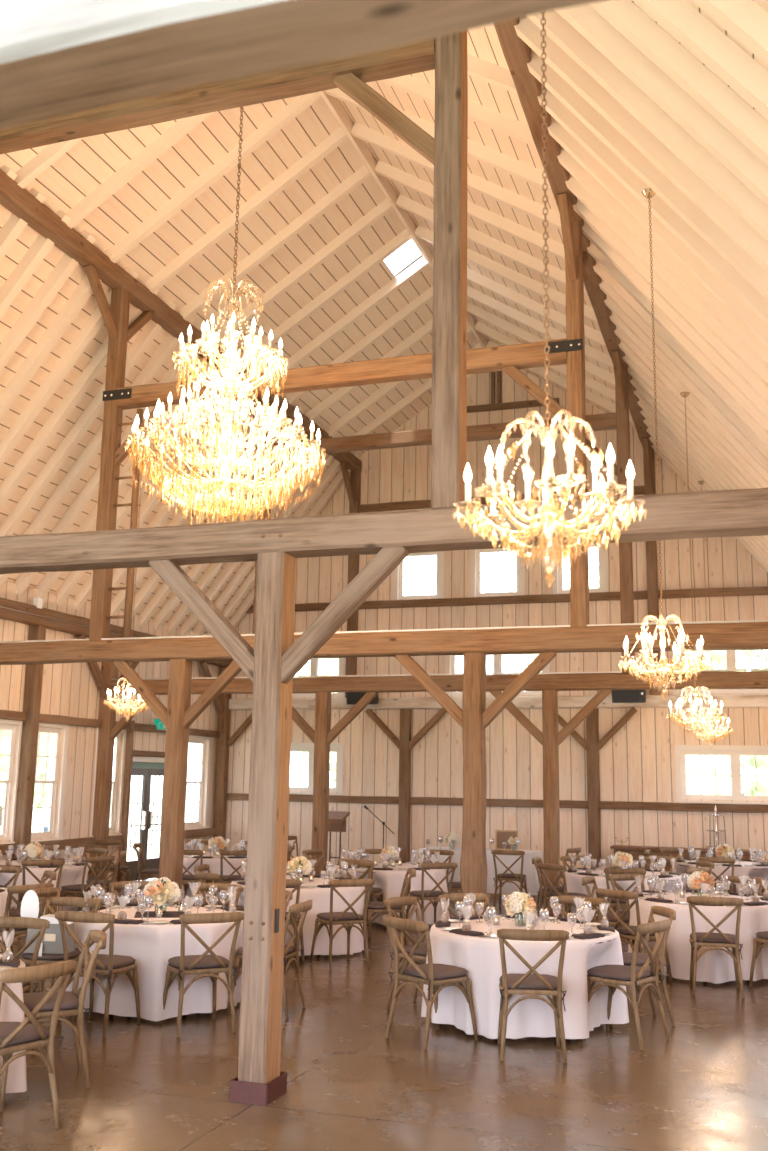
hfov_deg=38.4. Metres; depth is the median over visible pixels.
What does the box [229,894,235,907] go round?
bag
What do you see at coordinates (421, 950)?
cushion
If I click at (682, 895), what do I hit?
votive candle
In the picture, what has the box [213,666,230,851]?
post
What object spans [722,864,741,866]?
napkin
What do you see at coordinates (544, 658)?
knee brace
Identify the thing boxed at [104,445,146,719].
chandelier
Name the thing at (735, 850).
chair
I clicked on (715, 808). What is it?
tiered stand
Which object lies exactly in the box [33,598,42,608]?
junction box
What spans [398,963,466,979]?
cushion
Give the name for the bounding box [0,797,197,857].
ground
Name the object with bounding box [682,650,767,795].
window
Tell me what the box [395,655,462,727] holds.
knee brace
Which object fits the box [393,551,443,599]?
window
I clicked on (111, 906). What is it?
plate
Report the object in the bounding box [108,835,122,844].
beam
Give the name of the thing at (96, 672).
brace
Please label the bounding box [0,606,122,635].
conduit
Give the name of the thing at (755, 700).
beam
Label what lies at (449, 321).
post
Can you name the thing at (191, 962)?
cushion
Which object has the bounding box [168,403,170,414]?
candle
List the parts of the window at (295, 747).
sash, back wall rail, sill, sash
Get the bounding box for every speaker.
[346,692,377,704]
[612,690,645,702]
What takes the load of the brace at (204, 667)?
attached to the post at (222, 757)
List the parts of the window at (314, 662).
sash, sash, casing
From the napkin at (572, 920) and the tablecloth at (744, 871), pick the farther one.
the tablecloth at (744, 871)
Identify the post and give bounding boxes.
[12,625,45,858]
[88,662,118,879]
[89,287,129,639]
[117,720,134,881]
[159,659,192,903]
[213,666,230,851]
[229,552,295,1105]
[252,402,274,633]
[311,692,330,875]
[345,470,360,697]
[398,709,411,861]
[431,30,467,508]
[460,653,486,915]
[491,372,494,403]
[497,371,500,402]
[542,690,560,914]
[565,221,588,626]
[586,708,600,867]
[615,366,635,672]
[643,447,660,694]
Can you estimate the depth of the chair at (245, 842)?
17.72 m
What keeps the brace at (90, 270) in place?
attached to the post at (120, 297)
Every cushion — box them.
[0,927,27,931]
[0,1022,49,1046]
[9,908,38,916]
[21,948,80,960]
[23,991,78,1011]
[61,884,102,890]
[72,954,134,969]
[87,880,111,885]
[97,865,129,869]
[141,869,158,873]
[168,955,228,969]
[182,874,202,879]
[212,898,226,904]
[223,875,240,880]
[237,945,293,954]
[285,912,301,920]
[317,912,362,920]
[367,902,401,909]
[373,887,381,892]
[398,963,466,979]
[399,943,426,955]
[409,890,447,896]
[447,882,460,887]
[497,873,525,878]
[499,974,557,989]
[543,886,563,892]
[547,892,587,897]
[587,964,655,980]
[596,913,629,922]
[607,898,628,903]
[612,926,659,936]
[622,952,659,965]
[690,932,734,943]
[714,882,735,887]
[751,882,767,887]
[756,931,767,939]
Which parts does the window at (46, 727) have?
sash, sill, sash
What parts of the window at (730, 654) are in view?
casing, sash, sash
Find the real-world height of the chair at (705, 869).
0.884 m
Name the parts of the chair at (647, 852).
rail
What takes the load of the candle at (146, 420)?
on the chandelier at (227, 482)
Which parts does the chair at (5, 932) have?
leg, leg, seat frame, rail, leg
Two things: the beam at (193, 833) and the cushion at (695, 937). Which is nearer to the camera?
the cushion at (695, 937)
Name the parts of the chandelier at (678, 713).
chain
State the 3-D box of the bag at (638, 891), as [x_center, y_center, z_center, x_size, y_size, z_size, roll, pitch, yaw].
[2.684,3.257,11.641,0.075,0.193,0.117,4,-11,-15]
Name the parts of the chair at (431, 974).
leg, rail, leg, seat frame, leg, leg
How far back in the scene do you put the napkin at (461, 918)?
9.42 m
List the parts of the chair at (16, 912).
rail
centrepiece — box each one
[23,842,43,859]
[143,877,180,912]
[208,836,225,854]
[286,856,311,880]
[380,845,398,864]
[445,832,459,847]
[505,891,535,926]
[508,836,518,849]
[612,851,632,867]
[687,871,715,895]
[715,844,734,857]
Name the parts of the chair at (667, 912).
leg, rail, leg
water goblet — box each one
[138,900,146,920]
[484,912,493,932]
[528,914,537,927]
[552,904,560,923]
[567,913,576,933]
[576,908,584,928]
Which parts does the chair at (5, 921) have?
rail, seat frame, leg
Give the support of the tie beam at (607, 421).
attached to the post at (265, 513)
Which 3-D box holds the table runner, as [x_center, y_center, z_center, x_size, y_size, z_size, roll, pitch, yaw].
[-1.912,2.897,9.437,0.420,0.006,0.420,3,-11,-10]
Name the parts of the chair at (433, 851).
rail, leg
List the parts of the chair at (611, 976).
leg, leg, seat frame, leg, rail, leg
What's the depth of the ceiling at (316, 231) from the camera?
15.28 m
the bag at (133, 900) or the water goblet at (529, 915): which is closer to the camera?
the water goblet at (529, 915)
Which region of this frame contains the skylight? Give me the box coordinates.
[382,238,424,280]
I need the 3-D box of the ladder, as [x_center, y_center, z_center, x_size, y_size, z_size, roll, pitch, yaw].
[-3.296,-0.663,14.021,0.360,3.000,0.095,-3,-11,18]
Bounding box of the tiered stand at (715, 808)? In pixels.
[705,805,726,847]
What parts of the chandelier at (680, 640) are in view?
arm, arm, chain, arm, arm, bulb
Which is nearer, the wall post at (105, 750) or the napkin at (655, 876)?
the napkin at (655, 876)
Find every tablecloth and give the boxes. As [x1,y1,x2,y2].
[0,860,91,915]
[0,889,8,951]
[0,959,26,1092]
[66,904,243,1021]
[181,852,245,902]
[226,877,364,956]
[334,862,449,925]
[418,847,543,894]
[421,917,628,1038]
[563,869,683,919]
[628,892,767,983]
[675,860,767,895]
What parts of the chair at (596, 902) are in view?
leg, rail, leg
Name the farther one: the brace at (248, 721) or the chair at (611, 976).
the brace at (248, 721)
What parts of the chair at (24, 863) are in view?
leg, rail, leg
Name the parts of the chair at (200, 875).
rail, leg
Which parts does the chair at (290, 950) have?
leg, seat frame, leg, rail, leg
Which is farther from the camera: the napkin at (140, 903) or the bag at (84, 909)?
the napkin at (140, 903)
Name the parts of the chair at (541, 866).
leg, rail, leg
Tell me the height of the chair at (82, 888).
0.884 m
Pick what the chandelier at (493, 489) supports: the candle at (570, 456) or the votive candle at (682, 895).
the candle at (570, 456)
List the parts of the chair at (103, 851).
rail, leg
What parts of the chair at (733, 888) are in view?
rail, leg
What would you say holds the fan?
on the chair at (47, 958)
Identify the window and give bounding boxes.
[0,719,22,844]
[31,722,68,841]
[90,727,126,836]
[185,735,210,829]
[227,743,398,803]
[292,658,345,697]
[358,547,646,608]
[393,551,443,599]
[445,653,549,696]
[552,543,607,593]
[599,745,767,812]
[672,649,767,694]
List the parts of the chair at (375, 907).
leg, seat frame, leg, leg, rail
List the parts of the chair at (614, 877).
leg, rail, leg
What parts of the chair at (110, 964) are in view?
leg, rail, leg, seat frame, leg, leg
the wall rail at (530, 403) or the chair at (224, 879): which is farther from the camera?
the wall rail at (530, 403)
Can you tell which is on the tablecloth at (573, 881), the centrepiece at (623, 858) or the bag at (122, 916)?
the centrepiece at (623, 858)
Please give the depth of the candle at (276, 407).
10.67 m
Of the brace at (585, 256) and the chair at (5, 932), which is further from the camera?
the brace at (585, 256)
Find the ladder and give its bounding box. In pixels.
[106,408,142,639]
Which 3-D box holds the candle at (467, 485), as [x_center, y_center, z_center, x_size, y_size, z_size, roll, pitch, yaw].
[0.325,-0.317,4.285,0.022,0.094,0.021,0,-11,7]
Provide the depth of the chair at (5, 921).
7.81 m
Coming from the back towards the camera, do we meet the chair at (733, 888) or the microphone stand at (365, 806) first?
the microphone stand at (365, 806)
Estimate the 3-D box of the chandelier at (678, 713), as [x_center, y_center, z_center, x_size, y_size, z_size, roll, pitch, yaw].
[3.922,-0.177,14.121,0.687,4.533,0.686,-6,-13,34]
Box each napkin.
[0,957,19,967]
[5,858,27,860]
[38,865,60,867]
[79,906,105,910]
[114,919,143,923]
[121,902,153,906]
[170,919,180,923]
[177,902,208,906]
[193,856,212,858]
[220,906,243,910]
[228,856,246,858]
[299,875,320,877]
[318,884,337,887]
[373,868,392,869]
[435,921,450,927]
[449,929,483,935]
[451,915,482,920]
[505,914,535,918]
[560,917,592,923]
[572,932,604,938]
[576,867,595,869]
[577,872,598,875]
[597,925,614,931]
[641,890,666,892]
[645,898,672,902]
[646,869,664,871]
[653,875,672,877]
[683,889,708,892]
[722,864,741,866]
[729,892,756,896]
[744,901,767,905]
[754,864,767,866]
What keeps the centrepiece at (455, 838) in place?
on the tablecloth at (529, 869)
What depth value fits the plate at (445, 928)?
8.80 m
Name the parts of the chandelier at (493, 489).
bulb, bulb, bulb, arm, arm, arm, arm, bulb, arm, chain, bulb, arm, arm, bulb, arm, bulb, arm, arm, arm, bulb, arm, bulb, bulb, bulb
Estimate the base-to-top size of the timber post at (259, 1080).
3.330 m
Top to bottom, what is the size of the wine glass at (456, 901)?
0.205 m
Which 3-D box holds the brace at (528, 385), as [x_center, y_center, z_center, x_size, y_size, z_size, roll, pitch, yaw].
[1.757,-2.058,12.546,0.835,0.844,0.101,-3,-11,18]
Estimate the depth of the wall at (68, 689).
18.33 m
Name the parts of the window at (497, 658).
sash, sash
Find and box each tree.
[0,738,50,811]
[0,745,49,825]
[295,658,455,787]
[511,566,598,671]
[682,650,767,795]
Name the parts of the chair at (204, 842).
rail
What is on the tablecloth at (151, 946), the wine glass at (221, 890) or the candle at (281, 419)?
the wine glass at (221, 890)
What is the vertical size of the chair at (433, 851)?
0.884 m
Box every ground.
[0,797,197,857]
[127,855,158,860]
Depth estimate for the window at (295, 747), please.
22.25 m
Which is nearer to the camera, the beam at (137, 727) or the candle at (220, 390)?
the candle at (220, 390)
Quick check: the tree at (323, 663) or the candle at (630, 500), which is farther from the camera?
the tree at (323, 663)
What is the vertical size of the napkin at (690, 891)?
0.060 m
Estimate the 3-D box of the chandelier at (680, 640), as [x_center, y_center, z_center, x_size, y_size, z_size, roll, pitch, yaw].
[2.242,-1.164,9.096,0.686,4.362,0.687,8,-13,-35]
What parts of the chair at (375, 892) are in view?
rail, leg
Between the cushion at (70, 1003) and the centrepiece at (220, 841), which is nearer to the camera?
the cushion at (70, 1003)
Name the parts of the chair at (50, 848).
rail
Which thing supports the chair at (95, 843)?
on the floor
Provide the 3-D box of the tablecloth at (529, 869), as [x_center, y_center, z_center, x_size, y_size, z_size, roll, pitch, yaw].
[1.624,4.956,18.585,2.053,0.660,0.853,-3,-11,18]
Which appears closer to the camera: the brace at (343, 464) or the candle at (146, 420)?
the candle at (146, 420)
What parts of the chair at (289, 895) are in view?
leg, rail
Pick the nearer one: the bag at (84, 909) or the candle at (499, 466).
the candle at (499, 466)
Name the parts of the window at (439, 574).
sash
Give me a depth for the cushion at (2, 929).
10.16 m
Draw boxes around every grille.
[347,693,365,703]
[613,691,639,701]
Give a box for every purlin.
[0,169,361,471]
[494,18,653,446]
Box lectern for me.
[328,811,349,875]
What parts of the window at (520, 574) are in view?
sash, back wall rail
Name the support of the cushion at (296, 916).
on the chair at (296, 883)
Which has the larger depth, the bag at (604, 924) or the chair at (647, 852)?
the chair at (647, 852)
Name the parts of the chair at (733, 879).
rail, leg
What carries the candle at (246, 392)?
on the chandelier at (227, 482)
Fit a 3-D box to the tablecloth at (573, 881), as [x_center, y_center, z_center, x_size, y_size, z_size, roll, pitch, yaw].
[3.165,4.260,14.452,1.612,0.699,1.593,-3,-11,18]
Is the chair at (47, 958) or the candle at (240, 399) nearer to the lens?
the chair at (47, 958)
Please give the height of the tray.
0.025 m
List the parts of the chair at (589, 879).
rail, leg, seat frame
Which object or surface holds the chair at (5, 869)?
on the floor
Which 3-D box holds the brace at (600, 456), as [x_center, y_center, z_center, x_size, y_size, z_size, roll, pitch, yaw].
[3.263,-1.907,17.039,0.836,0.844,0.104,-3,-11,18]
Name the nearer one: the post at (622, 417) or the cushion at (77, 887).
the cushion at (77, 887)
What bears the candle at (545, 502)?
on the chandelier at (493, 489)
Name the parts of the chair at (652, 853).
rail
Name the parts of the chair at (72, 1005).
seat frame, leg, leg, rail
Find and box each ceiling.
[0,24,634,455]
[0,165,360,637]
[514,0,767,572]
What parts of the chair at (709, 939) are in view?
leg, leg, seat frame, rail, leg, leg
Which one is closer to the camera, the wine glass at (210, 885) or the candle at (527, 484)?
the candle at (527, 484)
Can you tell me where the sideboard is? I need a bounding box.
[610,845,758,871]
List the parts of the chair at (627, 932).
leg, rail, seat frame, leg, leg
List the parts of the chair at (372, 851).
rail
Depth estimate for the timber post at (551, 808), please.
16.27 m
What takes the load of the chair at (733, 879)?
on the floor
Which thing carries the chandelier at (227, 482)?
hanging from the board
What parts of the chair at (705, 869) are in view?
leg, rail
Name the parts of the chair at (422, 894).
leg, seat frame, leg, rail, leg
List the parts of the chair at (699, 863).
rail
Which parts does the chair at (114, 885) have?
leg, rail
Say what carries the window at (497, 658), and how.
in the wall at (637, 764)
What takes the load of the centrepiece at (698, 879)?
on the tablecloth at (714, 966)
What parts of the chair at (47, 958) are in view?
leg, seat frame, rail, leg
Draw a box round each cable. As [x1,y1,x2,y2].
[0,620,767,642]
[112,669,767,679]
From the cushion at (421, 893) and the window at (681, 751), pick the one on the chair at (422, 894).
the cushion at (421, 893)
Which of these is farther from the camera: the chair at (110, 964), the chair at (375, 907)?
the chair at (375, 907)
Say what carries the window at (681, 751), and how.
in the wall at (637, 764)
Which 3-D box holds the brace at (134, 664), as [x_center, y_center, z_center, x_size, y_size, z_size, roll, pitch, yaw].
[-4.544,1.718,19.603,0.102,1.040,1.013,-3,-11,19]
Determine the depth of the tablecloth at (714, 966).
10.74 m
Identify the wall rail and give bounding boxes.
[246,603,329,612]
[359,486,644,512]
[409,797,587,808]
[467,398,558,412]
[658,586,767,598]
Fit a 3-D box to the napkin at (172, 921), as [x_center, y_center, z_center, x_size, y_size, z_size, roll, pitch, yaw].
[-1.582,2.817,8.928,0.270,0.060,0.122,7,-12,-30]
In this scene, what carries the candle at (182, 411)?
on the chandelier at (227, 482)
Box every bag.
[2,929,14,961]
[24,923,74,956]
[82,896,89,911]
[117,899,127,919]
[129,886,139,903]
[191,886,199,903]
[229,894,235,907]
[229,900,235,911]
[440,900,448,922]
[462,919,471,930]
[467,900,474,916]
[576,897,584,919]
[583,910,592,933]
[599,905,607,927]
[634,875,641,893]
[658,888,663,899]
[739,875,748,893]
[753,890,758,901]
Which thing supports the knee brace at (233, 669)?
attached to the timber post at (180, 670)
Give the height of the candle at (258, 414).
0.114 m
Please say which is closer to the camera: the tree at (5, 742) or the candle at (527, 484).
the candle at (527, 484)
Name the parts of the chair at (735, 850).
rail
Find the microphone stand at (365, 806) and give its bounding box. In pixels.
[364,805,393,860]
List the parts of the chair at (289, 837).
rail, leg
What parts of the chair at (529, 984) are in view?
leg, leg, seat frame, rail, leg, leg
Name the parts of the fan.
blade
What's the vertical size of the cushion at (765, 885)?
0.049 m
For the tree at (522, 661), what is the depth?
34.93 m
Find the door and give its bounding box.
[126,756,164,880]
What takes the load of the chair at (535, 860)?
on the floor
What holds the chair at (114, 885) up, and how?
on the floor
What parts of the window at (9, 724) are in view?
sash, sash, frame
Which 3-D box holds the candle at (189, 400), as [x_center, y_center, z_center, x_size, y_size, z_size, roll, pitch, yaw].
[-1.774,-1.555,10.042,0.028,0.114,0.030,-3,-11,23]
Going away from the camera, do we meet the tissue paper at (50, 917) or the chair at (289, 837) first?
the tissue paper at (50, 917)
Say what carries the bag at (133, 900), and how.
on the napkin at (140, 903)
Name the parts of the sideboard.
door, door, door, door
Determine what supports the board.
attached to the ceiling at (316, 231)
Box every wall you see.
[0,581,219,881]
[225,369,767,885]
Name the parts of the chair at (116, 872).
leg, rail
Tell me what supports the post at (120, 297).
on the tie beam at (753, 635)
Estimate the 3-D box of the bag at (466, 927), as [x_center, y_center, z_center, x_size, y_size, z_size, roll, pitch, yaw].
[0.644,2.662,8.591,0.117,0.193,0.075,-5,-12,28]
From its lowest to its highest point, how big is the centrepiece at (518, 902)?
0.280 m
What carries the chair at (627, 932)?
on the floor
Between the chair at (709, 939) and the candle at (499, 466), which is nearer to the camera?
the candle at (499, 466)
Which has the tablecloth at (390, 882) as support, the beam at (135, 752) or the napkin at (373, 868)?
the napkin at (373, 868)
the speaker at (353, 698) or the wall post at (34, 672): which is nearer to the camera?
the wall post at (34, 672)
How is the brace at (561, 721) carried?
attached to the wall post at (592, 718)
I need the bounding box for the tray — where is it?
[706,830,726,831]
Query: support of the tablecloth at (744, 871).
on the round table
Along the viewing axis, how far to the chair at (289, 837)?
19.45 m
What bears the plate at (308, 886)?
on the tablecloth at (320, 897)
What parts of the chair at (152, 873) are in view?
rail, leg, leg, seat frame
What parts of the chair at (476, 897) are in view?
leg, rail, leg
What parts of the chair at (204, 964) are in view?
leg, leg, seat frame, rail, leg, leg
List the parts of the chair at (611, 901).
leg, seat frame, rail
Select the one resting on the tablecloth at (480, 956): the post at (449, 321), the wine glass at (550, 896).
the wine glass at (550, 896)
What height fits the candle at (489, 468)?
0.094 m
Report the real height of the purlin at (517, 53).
0.270 m
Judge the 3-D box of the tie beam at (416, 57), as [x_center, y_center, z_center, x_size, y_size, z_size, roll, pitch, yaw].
[-2.385,-3.503,8.470,5.815,0.247,0.207,-3,-11,18]
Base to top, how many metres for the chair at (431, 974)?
0.884 m
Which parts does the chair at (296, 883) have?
rail, leg, leg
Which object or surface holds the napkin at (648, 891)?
on the tablecloth at (714, 966)
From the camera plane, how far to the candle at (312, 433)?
10.35 m
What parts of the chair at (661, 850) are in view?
rail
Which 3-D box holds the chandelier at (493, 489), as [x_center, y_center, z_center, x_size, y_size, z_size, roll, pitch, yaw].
[0.660,-2.079,4.572,0.686,4.325,0.687,4,-11,-15]
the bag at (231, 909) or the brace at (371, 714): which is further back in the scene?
the brace at (371, 714)
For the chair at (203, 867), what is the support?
on the floor
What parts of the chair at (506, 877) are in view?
leg, leg, rail, seat frame, leg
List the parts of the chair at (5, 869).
rail, leg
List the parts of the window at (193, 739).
sash, sash, sill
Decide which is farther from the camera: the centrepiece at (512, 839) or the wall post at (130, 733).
the wall post at (130, 733)
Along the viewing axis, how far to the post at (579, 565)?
12.29 m
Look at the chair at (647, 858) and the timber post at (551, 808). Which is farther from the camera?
the timber post at (551, 808)
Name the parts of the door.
casing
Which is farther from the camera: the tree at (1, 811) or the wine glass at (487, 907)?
the tree at (1, 811)
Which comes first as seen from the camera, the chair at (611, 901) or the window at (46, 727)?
the chair at (611, 901)
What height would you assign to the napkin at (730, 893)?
0.060 m
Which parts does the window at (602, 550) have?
sash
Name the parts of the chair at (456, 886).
seat frame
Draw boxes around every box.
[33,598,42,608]
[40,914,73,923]
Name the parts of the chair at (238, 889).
leg, rail, leg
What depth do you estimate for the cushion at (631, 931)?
10.62 m
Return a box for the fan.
[21,890,38,932]
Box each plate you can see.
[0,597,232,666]
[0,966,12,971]
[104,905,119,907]
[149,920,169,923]
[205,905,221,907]
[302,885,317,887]
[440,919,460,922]
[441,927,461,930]
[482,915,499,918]
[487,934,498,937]
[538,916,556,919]
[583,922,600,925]
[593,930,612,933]
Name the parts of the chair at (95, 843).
leg, rail, seat frame, leg, leg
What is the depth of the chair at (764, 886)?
15.83 m
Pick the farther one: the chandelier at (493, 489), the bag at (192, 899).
the bag at (192, 899)
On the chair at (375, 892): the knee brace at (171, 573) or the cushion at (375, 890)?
the cushion at (375, 890)
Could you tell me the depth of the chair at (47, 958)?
9.11 m
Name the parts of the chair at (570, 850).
rail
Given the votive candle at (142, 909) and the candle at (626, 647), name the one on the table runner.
the votive candle at (142, 909)
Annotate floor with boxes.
[0,874,767,1150]
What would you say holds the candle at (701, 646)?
on the chandelier at (680, 640)
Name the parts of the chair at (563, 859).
leg, rail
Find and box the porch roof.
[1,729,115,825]
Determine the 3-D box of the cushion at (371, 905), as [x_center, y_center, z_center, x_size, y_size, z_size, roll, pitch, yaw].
[-0.006,3.753,12.571,0.430,0.049,0.444,1,-10,-3]
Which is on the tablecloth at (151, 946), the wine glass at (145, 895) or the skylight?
the wine glass at (145, 895)
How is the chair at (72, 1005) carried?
on the floor
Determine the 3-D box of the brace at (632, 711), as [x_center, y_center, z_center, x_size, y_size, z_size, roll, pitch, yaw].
[4.295,2.848,20.486,0.819,0.828,0.092,-3,-11,18]
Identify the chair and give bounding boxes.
[0,866,21,950]
[0,883,53,953]
[0,916,49,1050]
[0,960,76,1128]
[9,871,56,916]
[17,860,64,934]
[20,897,101,1024]
[23,887,61,992]
[23,930,106,1087]
[24,846,60,858]
[55,911,140,1037]
[60,856,114,910]
[82,848,108,899]
[87,851,126,901]
[91,840,130,900]
[109,881,149,904]
[133,843,158,900]
[159,912,243,1036]
[182,850,210,902]
[185,840,215,850]
[194,864,226,904]
[195,871,243,909]
[195,883,242,906]
[214,850,246,895]
[226,900,311,1018]
[241,841,246,849]
[284,879,303,964]
[285,890,292,912]
[286,844,294,874]
[287,847,291,859]
[288,836,298,875]
[302,849,326,875]
[302,853,314,874]
[310,879,374,969]
[337,859,385,931]
[339,861,374,936]
[359,849,387,861]
[362,868,415,951]
[383,916,477,1049]
[384,896,426,1009]
[406,863,457,934]
[423,849,453,881]
[439,893,489,916]
[447,879,461,892]
[491,850,526,909]
[497,929,568,1062]
[532,857,563,916]
[537,847,580,904]
[537,863,592,920]
[554,895,605,922]
[560,855,590,871]
[582,876,629,926]
[587,919,670,1049]
[596,888,672,988]
[604,868,645,912]
[608,874,644,913]
[610,906,675,1026]
[641,856,675,870]
[644,849,654,866]
[651,852,692,889]
[658,848,682,871]
[683,867,709,889]
[687,896,744,997]
[693,861,713,889]
[698,857,736,892]
[710,848,741,860]
[719,876,764,895]
[748,882,767,893]
[749,931,767,986]
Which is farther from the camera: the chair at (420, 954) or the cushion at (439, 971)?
the chair at (420, 954)
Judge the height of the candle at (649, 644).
0.094 m
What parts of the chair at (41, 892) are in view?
rail, leg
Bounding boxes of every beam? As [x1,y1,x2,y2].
[0,0,607,128]
[0,38,434,153]
[0,488,767,573]
[0,622,767,664]
[0,710,26,720]
[0,843,16,854]
[32,837,94,849]
[39,714,102,726]
[102,338,582,409]
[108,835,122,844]
[110,671,767,694]
[115,721,219,737]
[133,750,164,756]
[184,828,215,837]
[229,694,767,709]
[269,413,615,457]
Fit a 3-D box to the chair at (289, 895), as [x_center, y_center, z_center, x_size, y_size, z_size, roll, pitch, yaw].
[-1.174,3.291,9.919,0.605,0.884,0.500,8,-12,-32]
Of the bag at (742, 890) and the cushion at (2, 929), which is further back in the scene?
the bag at (742, 890)
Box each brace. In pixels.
[76,635,108,698]
[84,265,117,338]
[110,696,144,738]
[113,660,166,725]
[114,402,171,466]
[119,662,138,678]
[127,311,154,341]
[148,559,253,681]
[183,660,241,728]
[199,662,223,713]
[227,713,251,745]
[248,396,266,441]
[281,547,409,683]
[292,706,314,742]
[327,692,377,744]
[333,73,433,164]
[340,461,355,508]
[365,709,399,748]
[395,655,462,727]
[409,708,446,749]
[482,651,556,729]
[490,691,542,745]
[502,365,566,425]
[557,192,576,280]
[557,690,611,745]
[558,714,586,750]
[583,252,587,274]
[586,438,617,476]
[597,707,636,750]
[612,350,624,410]
[642,437,651,489]
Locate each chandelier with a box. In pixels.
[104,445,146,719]
[125,107,325,524]
[454,12,645,573]
[619,187,708,698]
[666,392,726,739]
[689,481,732,747]
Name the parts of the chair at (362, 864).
rail, leg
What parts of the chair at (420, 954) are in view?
leg, rail, seat frame, leg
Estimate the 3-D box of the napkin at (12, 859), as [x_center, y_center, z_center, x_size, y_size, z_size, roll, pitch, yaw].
[-5.005,3.881,15.021,0.270,0.060,0.122,8,-13,-36]
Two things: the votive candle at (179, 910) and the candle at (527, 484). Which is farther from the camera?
the votive candle at (179, 910)
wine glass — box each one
[124,884,132,907]
[144,895,152,921]
[194,894,202,909]
[209,885,217,909]
[220,890,228,902]
[455,901,464,928]
[486,907,495,933]
[539,909,548,923]
[550,896,558,921]
[579,906,588,933]
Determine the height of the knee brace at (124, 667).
0.908 m
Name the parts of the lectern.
leg, panel, leg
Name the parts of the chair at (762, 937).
leg, seat frame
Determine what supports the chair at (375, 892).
on the floor
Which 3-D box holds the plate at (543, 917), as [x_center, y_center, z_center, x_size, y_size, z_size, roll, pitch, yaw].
[1.410,2.964,9.540,0.172,0.014,0.172,-3,-11,18]
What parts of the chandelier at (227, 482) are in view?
bulb, bulb, bulb, bulb, bulb, arm, arm, arm, bulb, bulb, bulb, arm, arm, arm, bulb, bulb, arm, arm, arm, bulb, arm, arm, arm, arm, arm, bulb, bulb, arm, arm, arm, bulb, arm, arm, arm, arm, bulb, arm, arm, bulb, arm, bulb, arm, arm, arm, chain, bulb, arm, arm, arm, arm, bulb, arm, arm, bulb, arm, arm, arm, bulb, bulb, arm, arm, bulb, arm, bulb, bulb, bulb, bulb, bulb, bulb, bulb, bulb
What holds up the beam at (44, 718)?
attached to the wall at (68, 689)
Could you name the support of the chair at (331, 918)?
on the floor
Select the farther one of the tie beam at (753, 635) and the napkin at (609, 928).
the tie beam at (753, 635)
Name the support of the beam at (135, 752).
attached to the wall at (68, 689)
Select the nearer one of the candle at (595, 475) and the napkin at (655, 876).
the candle at (595, 475)
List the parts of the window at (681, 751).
back wall rail, sash, sill, sash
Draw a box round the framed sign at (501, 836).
[495,830,517,849]
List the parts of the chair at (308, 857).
rail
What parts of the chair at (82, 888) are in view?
seat frame, leg, rail, leg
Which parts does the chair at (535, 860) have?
rail, leg, leg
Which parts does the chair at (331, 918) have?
leg, leg, seat frame, leg, rail, leg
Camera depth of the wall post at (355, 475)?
22.68 m
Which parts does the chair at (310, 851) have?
rail, leg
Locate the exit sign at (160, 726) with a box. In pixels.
[153,718,165,729]
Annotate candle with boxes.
[135,425,137,436]
[137,905,143,912]
[144,419,147,430]
[156,409,159,421]
[156,909,162,917]
[160,413,163,425]
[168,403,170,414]
[178,905,184,912]
[181,410,184,422]
[187,335,190,346]
[187,398,190,410]
[195,391,198,402]
[205,330,207,342]
[205,409,208,421]
[212,397,215,409]
[219,389,222,400]
[232,410,234,422]
[239,398,241,410]
[245,391,247,403]
[250,333,253,344]
[257,413,260,425]
[263,403,266,414]
[274,406,277,417]
[279,348,281,359]
[280,418,282,430]
[295,417,297,428]
[298,424,300,436]
[310,431,313,443]
[465,482,470,505]
[486,466,491,490]
[490,497,495,518]
[493,916,499,924]
[497,463,502,484]
[525,481,529,501]
[544,501,549,520]
[547,458,552,483]
[568,454,573,478]
[593,473,597,496]
[600,497,604,517]
[608,464,613,489]
[625,645,627,656]
[627,479,633,503]
[648,643,651,654]
[679,891,684,897]
[680,643,682,654]
[700,645,702,656]
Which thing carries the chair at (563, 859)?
on the floor
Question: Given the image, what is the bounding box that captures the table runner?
[134,911,184,917]
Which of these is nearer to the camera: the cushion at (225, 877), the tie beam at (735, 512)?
the tie beam at (735, 512)
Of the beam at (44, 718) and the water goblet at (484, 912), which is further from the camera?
the beam at (44, 718)
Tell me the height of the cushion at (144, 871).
0.049 m
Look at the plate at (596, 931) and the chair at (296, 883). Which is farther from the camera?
the chair at (296, 883)
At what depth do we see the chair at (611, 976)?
8.26 m
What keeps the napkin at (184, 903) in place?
on the tablecloth at (151, 946)
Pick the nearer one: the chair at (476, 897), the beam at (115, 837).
the chair at (476, 897)
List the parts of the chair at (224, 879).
leg, rail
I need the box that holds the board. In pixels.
[319,90,487,347]
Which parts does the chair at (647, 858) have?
rail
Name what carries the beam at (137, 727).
attached to the wall at (68, 689)
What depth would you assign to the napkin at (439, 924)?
8.91 m
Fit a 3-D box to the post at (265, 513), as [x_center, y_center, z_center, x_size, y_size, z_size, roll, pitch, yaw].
[-2.038,-0.630,18.610,0.189,4.733,0.209,-3,-11,18]
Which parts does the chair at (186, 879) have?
rail, seat frame, leg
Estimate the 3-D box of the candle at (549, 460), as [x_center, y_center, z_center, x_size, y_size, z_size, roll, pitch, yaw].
[0.594,-0.375,3.944,0.021,0.094,0.022,0,-11,7]
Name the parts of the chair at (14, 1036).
leg, leg, seat frame, rail, leg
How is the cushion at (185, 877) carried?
on the chair at (186, 879)
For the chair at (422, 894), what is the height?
0.884 m
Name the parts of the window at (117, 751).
sash, frame, sash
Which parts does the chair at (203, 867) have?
rail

